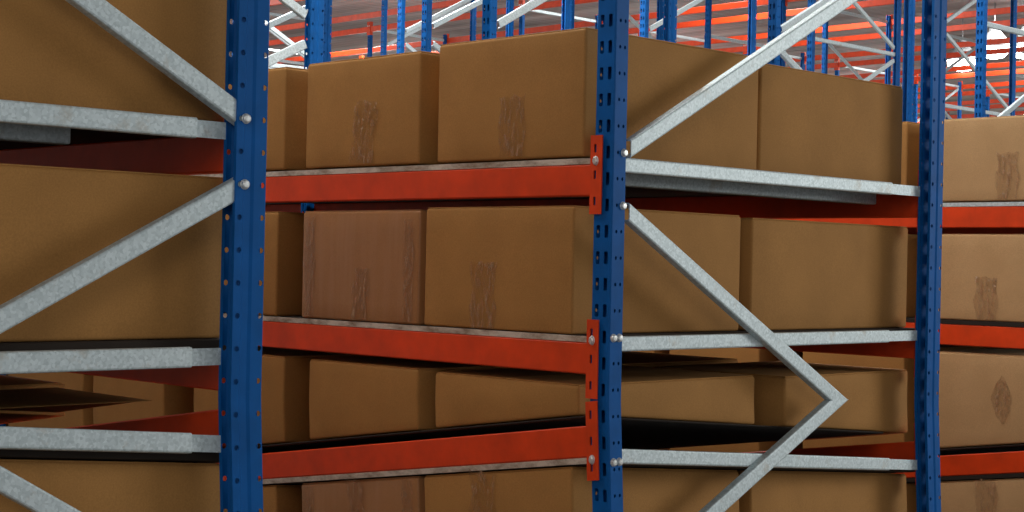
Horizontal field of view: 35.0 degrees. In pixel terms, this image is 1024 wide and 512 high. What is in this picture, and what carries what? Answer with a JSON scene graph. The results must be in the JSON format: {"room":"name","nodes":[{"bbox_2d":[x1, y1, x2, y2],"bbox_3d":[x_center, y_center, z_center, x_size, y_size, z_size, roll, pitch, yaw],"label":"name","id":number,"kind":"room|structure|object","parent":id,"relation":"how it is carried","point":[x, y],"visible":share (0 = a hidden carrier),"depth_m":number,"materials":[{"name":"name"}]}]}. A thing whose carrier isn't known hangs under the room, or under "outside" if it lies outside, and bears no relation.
{"room":"warehouse","nodes":[
{"label":"warehouse","id":0,"kind":"room"},
{"bbox_2d":[229,0,1023,121],"bbox_3d":[0.519,-5.009,43.507,95.000,0.100,95.000,2,0,-45],"label":"ceiling","id":1,"kind":"structure","parent":0,"point":[340,8],"depth_m":35.09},
{"bbox_2d":[946,18,974,71],"bbox_3d":[8.887,-4.239,32.024,0.593,1.205,0.593,2,0,-45],"label":"lamp","id":2,"kind":"object","parent":1,"relation":"hanging from","point":[950,61],"visible":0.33,"depth_m":31.84,"materials":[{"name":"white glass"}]},
{"bbox_2d":[946,39,974,59],"bbox_3d":[8.884,-4.077,32.023,0.593,0.430,0.593,2,0,-45],"label":"hood","id":3,"kind":"object","parent":2,"relation":"attached to","point":[964,49],"depth_m":31.85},
{"bbox_2d":[987,3,1009,58],"bbox_3d":[9.225,-4.302,31.024,0.593,1.075,0.593,2,0,-45],"label":"lamp","id":4,"kind":"object","parent":1,"relation":"hanging from","point":[992,33],"visible":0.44,"depth_m":30.85,"materials":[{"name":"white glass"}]},
{"bbox_2d":[987,28,1009,46],"bbox_3d":[9.223,-4.205,31.024,0.593,0.430,0.593,2,0,-45],"label":"hood","id":5,"kind":"object","parent":4,"relation":"attached to","point":[992,33],"depth_m":30.84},
{"bbox_3d":[0.368,2.089,43.469,95.000,0.200,95.000,2,0,-45],"label":"floor","id":6,"kind":"structure","parent":0,"visible":0},
{"bbox_2d":[0,459,219,511],"bbox_3d":[-1.144,1.077,3.754,0.777,1.330,0.674,2,0,-45],"label":"cardboard box","id":7,"kind":"object","parent":6,"relation":"on","point":[86,486],"visible":0.82,"depth_m":3.60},
{"bbox_2d":[0,0,269,511],"bbox_3d":[-1.160,-1.152,3.138,1.844,5.788,0.147,2,0,-45],"label":"frame","id":8,"kind":"object","parent":6,"relation":"on","point":[243,108],"visible":1,"depth_m":3.64,"materials":[{"name":"metal"}]},
{"bbox_2d":[0,137,230,174],"bbox_3d":[-1.873,-0.275,5.047,0.065,0.225,3.623,2,0,-45],"label":"beam","id":9,"kind":"structure","parent":8,"relation":"attached to","point":[170,155],"depth_m":4.06,"materials":[{"name":"metal"}]},
{"bbox_2d":[0,0,323,425],"bbox_3d":[-1.600,-1.137,7.812,1.832,5.788,0.135,2,0,-45],"label":"frame","id":10,"kind":"object","parent":6,"relation":"on","point":[314,17],"visible":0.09,"depth_m":8.38,"materials":[{"name":"metal"}]},
{"bbox_2d":[265,204,303,212],"bbox_3d":[-2.304,-0.259,9.720,0.065,0.225,3.623,2,0,-45],"label":"beam","id":11,"kind":"structure","parent":10,"relation":"attached to","point":[277,207],"depth_m":8.57,"materials":[{"name":"metal"}]},
{"bbox_2d":[193,158,875,204],"bbox_3d":[-0.380,-0.254,6.531,1.790,0.061,3.524,2,0,-45],"label":"deck","id":12,"kind":"object","parent":10,"relation":"attached to","point":[636,185],"visible":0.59,"depth_m":5.46,"materials":[{"name":"metal"}]},
{"bbox_2d":[228,67,317,171],"bbox_3d":[-0.715,-0.479,6.194,0.838,0.362,0.619,2,0,-45],"label":"cardboard box","id":13,"kind":"object","parent":12,"relation":"on","point":[287,86],"visible":0.13,"depth_m":5.72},
{"bbox_2d":[306,51,445,168],"bbox_3d":[-0.213,-0.471,5.678,0.851,0.362,0.598,2,0,-45],"label":"cardboard box","id":14,"kind":"object","parent":12,"relation":"on","point":[375,111],"visible":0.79,"depth_m":5.34,"materials":[{"name":"cardboard"}]},
{"bbox_2d":[438,27,757,169],"bbox_3d":[0.280,-0.469,5.188,0.846,0.374,0.638,2,0,-45],"label":"cardboard box","id":15,"kind":"object","parent":12,"relation":"on","point":[526,97],"visible":0.86,"depth_m":4.92,"materials":[{"name":"cardboard"}]},
{"bbox_2d":[756,64,902,184],"bbox_3d":[0.919,-0.445,5.762,0.865,0.358,0.552,2,0,-45],"label":"cardboard box","id":16,"kind":"object","parent":12,"relation":"on","point":[809,122],"visible":0.48,"depth_m":5.53,"materials":[{"name":"cardboard"}]},
{"bbox_2d":[223,313,914,341],"bbox_3d":[-0.391,0.257,6.529,1.790,0.061,3.524,2,0,-45],"label":"deck","id":17,"kind":"object","parent":10,"relation":"attached to","point":[290,319],"visible":0.17,"depth_m":5.15,"materials":[{"name":"metal"}]},
{"bbox_2d":[224,212,303,315],"bbox_3d":[-0.759,0.032,6.204,0.803,0.368,0.612,2,0,-45],"label":"cardboard box","id":18,"kind":"object","parent":17,"relation":"on","point":[284,231],"visible":0.18,"depth_m":5.75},
{"bbox_2d":[302,210,426,324],"bbox_3d":[-0.232,0.040,5.669,0.810,0.368,0.617,2,0,-45],"label":"cardboard box","id":19,"kind":"object","parent":17,"relation":"on","point":[359,265],"visible":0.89,"depth_m":5.36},
{"bbox_2d":[424,205,740,333],"bbox_3d":[0.231,0.044,5.207,0.807,0.374,0.651,2,0,-45],"label":"cardboard box","id":20,"kind":"object","parent":17,"relation":"on","point":[510,268],"visible":0.89,"depth_m":4.95,"materials":[{"name":"cardboard"}]},
{"bbox_2d":[738,218,907,330],"bbox_3d":[0.915,0.065,5.809,0.954,0.368,0.572,2,0,-45],"label":"cardboard box","id":21,"kind":"object","parent":17,"relation":"on","point":[794,274],"visible":0.64,"depth_m":5.55,"materials":[{"name":"cardboard"}]},
{"bbox_2d":[224,485,301,511],"bbox_3d":[-0.752,1.287,6.197,0.823,0.953,0.632,2,0,-45],"label":"cardboard box","id":22,"kind":"object","parent":6,"relation":"on","point":[276,498],"visible":0.19,"depth_m":5.74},
{"bbox_2d":[232,12,304,64],"bbox_3d":[-3.786,-1.086,26.087,1.811,5.788,0.120,2,0,-45],"label":"frame","id":23,"kind":"object","parent":6,"relation":"on","point":[271,14],"visible":0.02,"depth_m":26.24,"materials":[{"name":"metal"}]},
{"bbox_2d":[269,22,307,32],"bbox_3d":[-4.379,-3.884,28.012,0.065,0.225,3.623,2,0,-45],"label":"beam","id":24,"kind":"structure","parent":23,"relation":"attached to","point":[302,24],"depth_m":27.31,"materials":[{"name":"metal"}]},
{"bbox_2d":[332,0,461,23],"bbox_3d":[-1.828,-3.843,25.444,0.065,0.225,3.623,2,0,-45],"label":"beam","id":25,"kind":"structure","parent":23,"relation":"attached to","point":[443,4],"depth_m":25.50,"materials":[{"name":"metal"}]},
{"bbox_2d":[269,48,298,54],"bbox_3d":[-4.386,-1.075,30.594,1.811,5.788,0.120,2,0,-45],"label":"frame","id":26,"kind":"object","parent":6,"relation":"on","point":[270,49],"visible":0.02,"depth_m":30.48,"materials":[{"name":"metal"}]},
{"bbox_2d":[331,34,446,57],"bbox_3d":[-2.428,-3.832,29.950,0.065,0.225,3.623,2,0,-45],"label":"beam","id":27,"kind":"structure","parent":26,"relation":"attached to","point":[413,44],"depth_m":30.04,"materials":[{"name":"metal"}]},
{"bbox_2d":[265,20,306,68],"bbox_3d":[-2.678,-1.111,16.983,1.811,5.788,0.120,2,0,-45],"label":"frame","id":28,"kind":"object","parent":6,"relation":"on","point":[277,32],"visible":0.02,"depth_m":17.20,"materials":[{"name":"metal"}]},
{"bbox_2d":[265,0,331,61],"bbox_3d":[-2.120,-1.123,12.435,1.811,5.788,0.120,2,0,-45],"label":"frame","id":29,"kind":"object","parent":6,"relation":"on","point":[326,39],"visible":0.02,"depth_m":13.01,"materials":[{"name":"metal"}]},
{"bbox_2d":[302,476,425,511],"bbox_3d":[-0.225,1.239,5.661,0.837,1.065,0.641,2,0,-45],"label":"cardboard box","id":30,"kind":"object","parent":6,"relation":"on","point":[398,494],"visible":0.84,"depth_m":5.35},
{"bbox_2d":[367,30,446,56],"bbox_3d":[-1.835,-1.034,28.025,1.811,5.788,0.120,2,0,-45],"label":"frame","id":31,"kind":"object","parent":6,"relation":"on","point":[370,41],"visible":0.06,"depth_m":27.71,"materials":[{"name":"metal"}]},
{"bbox_2d":[269,22,368,45],"bbox_3d":[-3.681,-3.865,28.705,0.065,0.225,3.623,2,0,-45],"label":"beam","id":32,"kind":"structure","parent":31,"relation":"attached to","point":[364,29],"depth_m":27.99,"materials":[{"name":"metal"}]},
{"bbox_2d":[447,21,594,43],"bbox_3d":[0.122,-3.791,27.381,0.065,0.225,3.623,2,0,-45],"label":"beam","id":33,"kind":"structure","parent":31,"relation":"attached to","point":[582,23],"depth_m":27.15,"materials":[{"name":"metal"}]},
{"bbox_2d":[380,0,476,55],"bbox_3d":[-1.235,-1.045,23.519,1.811,5.788,0.120,2,0,-45],"label":"frame","id":34,"kind":"object","parent":6,"relation":"on","point":[473,12],"visible":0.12,"depth_m":23.08,"materials":[{"name":"metal"}]},
{"bbox_2d":[397,0,513,53],"bbox_3d":[-0.670,-1.057,18.977,1.811,5.788,0.120,2,0,-45],"label":"frame","id":35,"kind":"object","parent":6,"relation":"on","point":[509,3],"visible":0.11,"depth_m":18.47,"materials":[{"name":"metal"}]},
{"bbox_2d":[421,0,571,52],"bbox_3d":[-0.127,-1.070,14.415,1.811,5.788,0.120,2,0,-45],"label":"frame","id":36,"kind":"object","parent":6,"relation":"on","point":[566,16],"visible":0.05,"depth_m":13.89,"materials":[{"name":"metal"}]},
{"bbox_2d":[519,2,597,34],"bbox_3d":[0.715,-0.993,25.457,1.811,5.788,0.120,2,0,-45],"label":"frame","id":37,"kind":"object","parent":6,"relation":"on","point":[521,18],"visible":0.03,"depth_m":25.22,"materials":[{"name":"metal"}]},
{"bbox_2d":[368,0,520,34],"bbox_3d":[-1.130,-3.825,26.137,0.065,0.225,3.623,2,0,-45],"label":"beam","id":38,"kind":"structure","parent":37,"relation":"attached to","point":[500,11],"depth_m":26.57,"materials":[{"name":"metal"}]},
{"bbox_2d":[602,0,767,23],"bbox_3d":[2.673,-3.751,24.813,0.065,0.225,3.623,2,0,-45],"label":"beam","id":39,"kind":"structure","parent":37,"relation":"attached to","point":[743,4],"depth_m":24.36,"materials":[{"name":"metal"}]},
{"bbox_2d":[482,0,676,42],"bbox_3d":[0.466,-1.082,9.755,1.684,5.788,0.132,2,0,-45],"label":"frame","id":40,"kind":"object","parent":6,"relation":"on","point":[489,15],"visible":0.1,"depth_m":9.35,"materials":[{"name":"metal"}]},
{"bbox_2d":[906,317,1023,326],"bbox_3d":[1.701,0.312,8.551,1.792,0.061,3.444,2,0,-45],"label":"deck","id":41,"kind":"object","parent":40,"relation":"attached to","point":[908,319],"visible":0.05,"depth_m":6.98,"materials":[{"name":"metal"}]},
{"bbox_2d":[906,234,916,316],"bbox_3d":[1.813,0.092,7.687,0.724,0.373,0.556,2,0,-45],"label":"cardboard box","id":42,"kind":"object","parent":41,"relation":"on","point":[912,238],"visible":0.03,"depth_m":7.28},
{"bbox_2d":[938,234,1023,322],"bbox_3d":[2.309,0.100,7.180,0.733,0.373,0.623,2,0,-45],"label":"cardboard box","id":43,"kind":"object","parent":41,"relation":"on","point":[982,275],"visible":0.95,"depth_m":6.97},
{"bbox_2d":[940,202,1023,206],"bbox_3d":[1.712,-0.199,8.553,1.792,0.061,3.444,2,0,-45],"label":"deck","id":44,"kind":"object","parent":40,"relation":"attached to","point":[959,204],"visible":0.04,"depth_m":6.98,"materials":[{"name":"metal"}]},
{"bbox_2d":[901,121,919,185],"bbox_3d":[1.823,-0.417,7.689,0.725,0.362,0.556,2,0,-45],"label":"cardboard box","id":45,"kind":"object","parent":44,"relation":"on","point":[910,131],"visible":0.06,"depth_m":7.26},
{"bbox_2d":[941,115,1023,202],"bbox_3d":[2.319,-0.409,7.183,0.737,0.362,0.622,2,0,-45],"label":"cardboard box","id":46,"kind":"object","parent":44,"relation":"on","point":[983,160],"visible":0.88,"depth_m":6.97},
{"bbox_2d":[424,467,738,511],"bbox_3d":[0.238,1.197,5.198,0.836,1.164,0.679,2,0,-45],"label":"cardboard box","id":47,"kind":"object","parent":6,"relation":"on","point":[560,489],"visible":0.93,"depth_m":4.94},
{"bbox_2d":[570,0,663,39],"bbox_3d":[1.316,-1.005,20.951,1.811,5.788,0.120,2,0,-45],"label":"frame","id":48,"kind":"object","parent":6,"relation":"on","point":[659,31],"visible":0.02,"depth_m":21.52,"materials":[{"name":"metal"}]},
{"bbox_2d":[649,31,705,43],"bbox_3d":[2.701,-0.941,27.430,1.811,5.788,0.120,2,0,-45],"label":"frame","id":49,"kind":"object","parent":6,"relation":"on","point":[654,32],"visible":0.02,"depth_m":27.71,"materials":[{"name":"metal"}]},
{"bbox_2d":[711,15,888,43],"bbox_3d":[4.659,-3.698,26.786,0.065,0.225,3.623,2,0,-45],"label":"beam","id":50,"kind":"structure","parent":49,"relation":"attached to","point":[863,25],"depth_m":26.21,"materials":[{"name":"metal"}]},
{"bbox_2d":[639,0,756,55],"bbox_3d":[1.880,-1.017,16.409,1.811,5.788,0.120,2,0,-45],"label":"frame","id":51,"kind":"object","parent":6,"relation":"on","point":[752,4],"visible":0.11,"depth_m":16.30,"materials":[{"name":"metal"}]},
{"bbox_2d":[704,0,785,66],"bbox_3d":[3.266,-0.953,22.889,1.811,5.788,0.120,2,0,-45],"label":"frame","id":52,"kind":"object","parent":6,"relation":"on","point":[708,3],"visible":0.07,"depth_m":22.33,"materials":[{"name":"metal"}]},
{"bbox_2d":[520,0,597,14],"bbox_3d":[1.421,-3.784,23.569,0.065,0.225,3.623,2,0,-45],"label":"beam","id":53,"kind":"structure","parent":52,"relation":"attached to","point":[558,3],"depth_m":24.36,"materials":[{"name":"metal"}]},
{"bbox_2d":[590,0,946,511],"bbox_3d":[0.956,-1.096,5.244,1.840,5.788,0.143,2,0,-45],"label":"frame","id":54,"kind":"object","parent":6,"relation":"on","point":[612,60],"visible":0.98,"depth_m":5.03,"materials":[{"name":"metal"}]},
{"bbox_2d":[223,401,598,480],"bbox_3d":[-1.015,0.772,5.904,0.075,0.763,3.622,2,0,-45],"label":"beam","id":55,"kind":"structure","parent":54,"relation":"attached to","point":[569,442],"depth_m":5.06,"materials":[{"name":"metal"}]},
{"bbox_2d":[258,416,882,453],"bbox_3d":[-0.470,0.786,6.461,1.578,0.662,3.502,2,0,-45],"label":"shelf board","id":56,"kind":"object","parent":55,"relation":"on","point":[650,434],"visible":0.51,"depth_m":5.47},
{"bbox_2d":[8,372,93,427],"bbox_3d":[-1.681,0.675,7.166,0.859,0.666,0.642,2,0,-45],"label":"cardboard box","id":57,"kind":"object","parent":56,"relation":"on","point":[74,381],"visible":0.02,"depth_m":6.73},
{"bbox_2d":[93,346,259,424],"bbox_3d":[-1.218,0.629,6.702,0.858,0.561,0.530,2,0,-45],"label":"cardboard box","id":58,"kind":"object","parent":56,"relation":"on","point":[166,399],"visible":0.06,"depth_m":6.33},
{"bbox_2d":[194,347,378,445],"bbox_3d":[-0.697,0.584,6.178,0.856,0.454,0.569,2,0,-45],"label":"cardboard box","id":59,"kind":"object","parent":56,"relation":"on","point":[285,372],"visible":0.23,"depth_m":5.74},
{"bbox_2d":[309,357,511,439],"bbox_3d":[-0.202,0.540,5.678,0.856,0.350,0.572,2,0,-45],"label":"cardboard box","id":60,"kind":"object","parent":56,"relation":"on","point":[357,396],"visible":0.38,"depth_m":5.37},
{"bbox_2d":[435,365,753,428],"bbox_3d":[0.272,0.502,5.201,0.856,0.250,0.626,2,0,-45],"label":"cardboard box","id":61,"kind":"object","parent":56,"relation":"on","point":[465,398],"visible":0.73,"depth_m":5.00,"materials":[{"name":"cardboard"}]},
{"bbox_2d":[622,351,737,367],"bbox_3d":[0.382,0.603,6.303,0.831,0.421,0.628,2,0,-45],"label":"cardboard box","id":62,"kind":"object","parent":56,"relation":"on","point":[643,359],"visible":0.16,"depth_m":6.26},
{"bbox_2d":[655,361,907,441],"bbox_3d":[0.974,0.562,5.868,0.771,0.315,0.582,2,0,-45],"label":"cardboard box","id":63,"kind":"object","parent":56,"relation":"on","point":[877,402],"visible":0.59,"depth_m":5.69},
{"bbox_2d":[262,319,598,398],"bbox_3d":[-1.017,0.274,5.905,0.065,0.225,3.623,2,0,-45],"label":"beam","id":64,"kind":"structure","parent":54,"relation":"attached to","point":[510,352],"depth_m":5.06,"materials":[{"name":"metal"}]},
{"bbox_2d":[261,135,602,213],"bbox_3d":[-1.006,-0.251,5.908,0.065,0.225,3.623,2,0,-45],"label":"beam","id":65,"kind":"structure","parent":54,"relation":"attached to","point":[560,180],"depth_m":5.06,"materials":[{"name":"metal"}]},
{"bbox_2d":[314,170,918,231],"bbox_3d":[0.247,-0.218,7.152,0.065,0.225,3.623,2,0,-45],"label":"beam","id":66,"kind":"structure","parent":54,"relation":"attached to","point":[886,206],"depth_m":6.46,"materials":[{"name":"metal"}]},
{"bbox_2d":[741,423,915,484],"bbox_3d":[0.235,0.963,7.145,0.078,0.763,3.622,2,0,-45],"label":"beam","id":67,"kind":"structure","parent":54,"relation":"attached to","point":[899,450],"depth_m":6.00,"materials":[{"name":"metal"}]},
{"bbox_2d":[258,449,914,485],"bbox_3d":[-0.391,0.917,6.525,1.801,0.709,3.519,2,0,-45],"label":"deck","id":68,"kind":"object","parent":67,"relation":"on","point":[577,462],"visible":0.27,"depth_m":5.17,"materials":[{"name":"metal"}]},
{"bbox_2d":[740,315,917,376],"bbox_3d":[0.235,0.307,7.149,0.065,0.225,3.623,2,0,-45],"label":"beam","id":69,"kind":"structure","parent":54,"relation":"attached to","point":[898,349],"depth_m":6.01,"materials":[{"name":"metal"}]},
{"bbox_2d":[744,50,804,69],"bbox_3d":[4.723,-0.887,29.439,1.811,5.788,0.120,2,0,-45],"label":"frame","id":70,"kind":"object","parent":6,"relation":"on","point":[802,65],"visible":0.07,"depth_m":30.00,"materials":[{"name":"metal"}]},
{"bbox_2d":[804,41,975,63],"bbox_3d":[6.681,-3.644,28.794,0.065,0.225,3.623,2,0,-45],"label":"beam","id":71,"kind":"structure","parent":70,"relation":"attached to","point":[967,43],"depth_m":29.09,"materials":[{"name":"metal"}]},
{"bbox_2d":[737,471,906,511],"bbox_3d":[0.923,1.250,5.802,0.978,1.094,0.596,2,0,-45],"label":"cardboard box","id":72,"kind":"object","parent":6,"relation":"on","point":[777,491],"visible":0.61,"depth_m":5.57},
{"bbox_2d":[767,0,914,121],"bbox_3d":[2.424,-1.029,11.847,1.811,5.788,0.120,2,0,-45],"label":"frame","id":73,"kind":"object","parent":6,"relation":"on","point":[774,6],"visible":0.13,"depth_m":12.40,"materials":[{"name":"metal"}]},
{"bbox_2d":[806,0,901,85],"bbox_3d":[3.866,-0.964,18.382,1.811,5.788,0.120,2,0,-45],"label":"frame","id":74,"kind":"object","parent":6,"relation":"on","point":[895,46],"visible":0.16,"depth_m":18.71,"materials":[{"name":"metal"}]},
{"bbox_2d":[821,11,891,84],"bbox_3d":[5.252,-0.900,24.862,1.811,5.788,0.120,2,0,-45],"label":"frame","id":75,"kind":"object","parent":6,"relation":"on","point":[887,21],"visible":0.17,"depth_m":24.76,"materials":[{"name":"metal"}]},
{"bbox_2d":[649,8,806,31],"bbox_3d":[3.407,-3.731,25.542,0.065,0.225,3.623,2,0,-45],"label":"beam","id":76,"kind":"structure","parent":75,"relation":"attached to","point":[792,12],"depth_m":25.53,"materials":[{"name":"metal"}]},
{"bbox_2d":[835,60,884,75],"bbox_3d":[6.744,-0.833,31.447,1.811,5.788,0.120,2,0,-45],"label":"frame","id":77,"kind":"object","parent":6,"relation":"on","point":[856,68],"visible":0.02,"depth_m":31.38,"materials":[{"name":"metal"}]},
{"bbox_2d":[891,61,1023,75],"bbox_3d":[8.702,-3.590,30.803,0.065,0.225,3.623,2,0,-45],"label":"beam","id":78,"kind":"structure","parent":77,"relation":"attached to","point":[1018,63],"depth_m":30.77,"materials":[{"name":"metal"}]},
{"bbox_2d":[906,483,916,511],"bbox_3d":[1.818,1.422,7.678,0.739,0.807,0.571,2,0,-45],"label":"cardboard box","id":79,"kind":"object","parent":6,"relation":"on","point":[910,487],"visible":0.02,"depth_m":7.27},
{"bbox_2d":[913,82,961,122],"bbox_3d":[8.730,-0.780,33.420,1.811,5.788,0.120,2,0,-45],"label":"frame","id":80,"kind":"object","parent":6,"relation":"on","point":[915,99],"visible":0.16,"depth_m":33.67,"materials":[{"name":"metal"}]},
{"bbox_2d":[922,34,975,122],"bbox_3d":[7.273,-0.846,26.870,1.811,5.788,0.120,2,0,-45],"label":"frame","id":81,"kind":"object","parent":6,"relation":"on","point":[952,36],"visible":0.02,"depth_m":26.97,"materials":[{"name":"metal"}]},
{"bbox_2d":[745,29,921,53],"bbox_3d":[5.428,-3.677,27.550,0.065,0.225,3.623,2,0,-45],"label":"beam","id":82,"kind":"structure","parent":81,"relation":"attached to","point":[917,31],"depth_m":27.25,"materials":[{"name":"metal"}]},
{"bbox_2d":[947,18,1023,31],"bbox_3d":[7.979,-3.637,24.982,0.065,0.225,3.623,2,0,-45],"label":"beam","id":83,"kind":"structure","parent":81,"relation":"attached to","point":[972,26],"depth_m":25.68,"materials":[{"name":"metal"}]},
{"bbox_2d":[987,36,1023,44],"bbox_3d":[9.231,-3.603,26.226,0.065,0.225,3.623,2,0,-45],"label":"beam","id":84,"kind":"structure","parent":81,"relation":"attached to","point":[1019,39],"depth_m":27.21,"materials":[{"name":"metal"}]},
{"bbox_2d":[943,0,1016,118],"bbox_3d":[5.817,-0.912,20.320,1.811,5.788,0.120,2,0,-45],"label":"frame","id":85,"kind":"object","parent":6,"relation":"on","point":[1013,9],"visible":0.16,"depth_m":20.79,"materials":[{"name":"metal"}]},
{"bbox_2d":[939,478,1023,511],"bbox_3d":[2.315,1.375,7.172,0.754,0.917,0.641,2,0,-45],"label":"cardboard box","id":86,"kind":"object","parent":6,"relation":"on","point":[994,495],"visible":0.96,"depth_m":6.96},
{"bbox_2d":[974,0,1023,117],"bbox_3d":[4.431,-0.976,13.841,1.811,5.788,0.120,2,0,-45],"label":"frame","id":87,"kind":"object","parent":6,"relation":"on","point":[981,5],"visible":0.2,"depth_m":13.23,"materials":[{"name":"metal"}]},
{"bbox_2d":[1011,52,1023,99],"bbox_3d":[9.295,-0.792,28.878,1.811,5.788,0.120,2,0,-45],"label":"frame","id":88,"kind":"object","parent":6,"relation":"on","point":[1017,75],"visible":0.02,"depth_m":28.45,"materials":[{"name":"metal"}]},
{"bbox_2d":[836,48,1009,69],"bbox_3d":[7.450,-3.624,29.558,0.065,0.225,3.623,2,0,-45],"label":"beam","id":89,"kind":"structure","parent":88,"relation":"attached to","point":[839,64],"depth_m":29.64,"materials":[{"name":"metal"}]},
{"bbox_3d":[-3.721,-1.193,5.702,1.836,5.788,0.139,2,0,-45],"label":"frame","id":90,"kind":"object","parent":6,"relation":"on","visible":0},
{"bbox_2d":[0,123,168,149],"bbox_3d":[-2.504,-0.311,4.421,1.792,0.061,3.524,2,0,-45],"label":"deck","id":91,"kind":"object","parent":90,"relation":"attached to","point":[12,136],"visible":0.44,"depth_m":3.66,"materials":[{"name":"metal"}]},
{"bbox_2d":[0,0,228,121],"bbox_3d":[-1.143,-0.511,3.763,0.746,0.382,0.643,2,0,-45],"label":"cardboard box","id":92,"kind":"object","parent":91,"relation":"on","point":[51,52],"visible":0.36,"depth_m":3.56,"materials":[{"name":"cardboard"}]},
{"bbox_2d":[66,409,225,447],"bbox_3d":[-1.901,0.681,5.058,0.076,0.693,3.575,2,0,-45],"label":"beam","id":93,"kind":"structure","parent":90,"relation":"attached to","point":[202,422],"depth_m":3.92,"materials":[{"name":"metal"}]},
{"bbox_2d":[0,448,223,462],"bbox_3d":[-2.514,0.605,4.417,1.803,0.722,3.519,2,0,-45],"label":"deck","id":94,"kind":"object","parent":93,"relation":"on","point":[194,457],"visible":0.15,"depth_m":3.57,"materials":[{"name":"metal"}]},
{"bbox_2d":[0,375,64,423],"bbox_3d":[-1.698,0.416,4.244,0.832,0.178,0.617,2,0,-45],"label":"cardboard box","id":95,"kind":"object","parent":94,"relation":"on","point":[6,382],"visible":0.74,"depth_m":4.30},
{"bbox_2d":[0,387,151,412],"bbox_3d":[-1.286,0.368,3.779,0.751,0.065,0.451,2,0,-45],"label":"shelf board","id":96,"kind":"object","parent":94,"relation":"on","point":[56,399],"visible":1,"depth_m":3.94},
{"bbox_2d":[69,365,225,390],"bbox_3d":[-1.900,0.251,5.060,0.065,0.225,3.578,2,0,-45],"label":"beam","id":97,"kind":"structure","parent":90,"relation":"attached to","point":[202,377],"depth_m":3.92,"materials":[{"name":"metal"}]},
{"bbox_2d":[0,338,225,350],"bbox_3d":[-2.514,0.194,4.419,1.792,0.074,3.524,2,0,-45],"label":"deck","id":98,"kind":"object","parent":97,"relation":"on","point":[195,343],"visible":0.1,"depth_m":3.56,"materials":[{"name":"metal"}]},
{"bbox_2d":[0,163,225,341],"bbox_3d":[-1.154,-0.006,3.761,0.747,0.375,0.643,2,0,-45],"label":"cardboard box","id":99,"kind":"object","parent":98,"relation":"on","point":[52,219],"visible":0.84,"depth_m":3.57,"materials":[{"name":"cardboard"}]},
{"bbox_3d":[7.803,-0.859,22.293,1.811,5.788,0.120,2,0,-45],"label":"frame","id":100,"kind":"object","parent":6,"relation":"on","visible":0},
{"bbox_2d":[845,0,921,9],"bbox_3d":[5.957,-3.690,22.973,0.065,0.225,3.623,2,0,-45],"label":"beam","id":101,"kind":"structure","parent":100,"relation":"attached to","point":[871,3],"depth_m":23.65,"materials":[{"name":"metal"}]},
{"bbox_2d":[890,6,1023,28],"bbox_3d":[7.210,-3.657,24.218,0.065,0.225,3.623,2,0,-45],"label":"beam","id":102,"kind":"structure","parent":100,"relation":"attached to","point":[997,11],"depth_m":24.43,"materials":[{"name":"metal"}]},
{"bbox_3d":[11.281,-0.740,30.852,1.811,5.788,0.120,2,0,-45],"label":"frame","id":103,"kind":"object","parent":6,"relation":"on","visible":0},
{"bbox_2d":[915,69,1023,83],"bbox_3d":[9.435,-3.571,31.532,0.065,0.225,3.623,2,0,-45],"label":"beam","id":104,"kind":"structure","parent":103,"relation":"attached to","point":[1018,71],"depth_m":31.90,"materials":[{"name":"metal"}]},
{"bbox_2d":[961,80,1023,91],"bbox_3d":[10.688,-3.538,32.776,0.065,0.225,3.623,2,0,-45],"label":"beam","id":105,"kind":"structure","parent":103,"relation":"attached to","point":[994,84],"depth_m":33.45,"materials":[{"name":"metal"}]},
{"bbox_3d":[3.017,-1.041,7.294,1.836,5.788,0.140,2,0,-45],"label":"frame","id":106,"kind":"object","parent":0,"visible":0},
{"bbox_2d":[783,206,1023,227],"bbox_3d":[1.086,-0.196,7.930,0.065,0.225,3.543,2,0,-45],"label":"beam","id":107,"kind":"structure","parent":106,"relation":"attached to","point":[985,216],"depth_m":7.02,"materials":[{"name":"metal"}]},
{"bbox_2d":[899,451,1023,477],"bbox_3d":[1.077,1.076,7.925,0.074,0.751,3.542,2,0,-45],"label":"beam","id":108,"kind":"structure","parent":106,"relation":"attached to","point":[999,462],"depth_m":6.96,"materials":[{"name":"metal"}]},
{"bbox_2d":[906,473,1023,482],"bbox_3d":[1.702,1.220,8.546,1.803,0.698,3.439,2,0,-45],"label":"deck","id":109,"kind":"object","parent":108,"relation":"on","point":[1009,475],"visible":0.09,"depth_m":6.99,"materials":[{"name":"metal"}]},
{"bbox_2d":[938,444,1023,455],"bbox_3d":[1.630,1.092,8.489,1.598,0.652,3.422,2,0,-45],"label":"shelf board","id":110,"kind":"object","parent":108,"relation":"on","point":[1019,447],"visible":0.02,"depth_m":7.16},
{"bbox_2d":[669,348,802,452],"bbox_3d":[1.240,0.767,8.258,0.723,0.712,0.574,2,0,-45],"label":"cardboard box","id":111,"kind":"object","parent":110,"relation":"on","point":[741,354],"visible":0.02,"depth_m":7.92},
{"bbox_2d":[803,344,982,447],"bbox_3d":[1.807,0.716,7.686,0.721,0.592,0.559,2,0,-45],"label":"cardboard box","id":112,"kind":"object","parent":110,"relation":"on","point":[907,364],"visible":0.1,"depth_m":7.38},
{"bbox_2d":[937,348,1023,448],"bbox_3d":[2.302,0.673,7.181,0.730,0.492,0.626,2,0,-45],"label":"cardboard box","id":113,"kind":"object","parent":110,"relation":"on","point":[981,391],"visible":0.84,"depth_m":6.98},
{"bbox_2d":[904,322,1023,348],"bbox_3d":[1.075,0.329,7.927,0.065,0.225,3.543,2,0,-45],"label":"beam","id":114,"kind":"structure","parent":106,"relation":"attached to","point":[950,334],"depth_m":6.97,"materials":[{"name":"metal"}]},
{"bbox_2d":[907,228,1023,234],"bbox_3d":[2.339,-0.163,9.175,0.065,0.225,3.543,2,0,-45],"label":"beam","id":115,"kind":"structure","parent":106,"relation":"attached to","point":[910,230],"depth_m":8.91,"materials":[{"name":"metal"}]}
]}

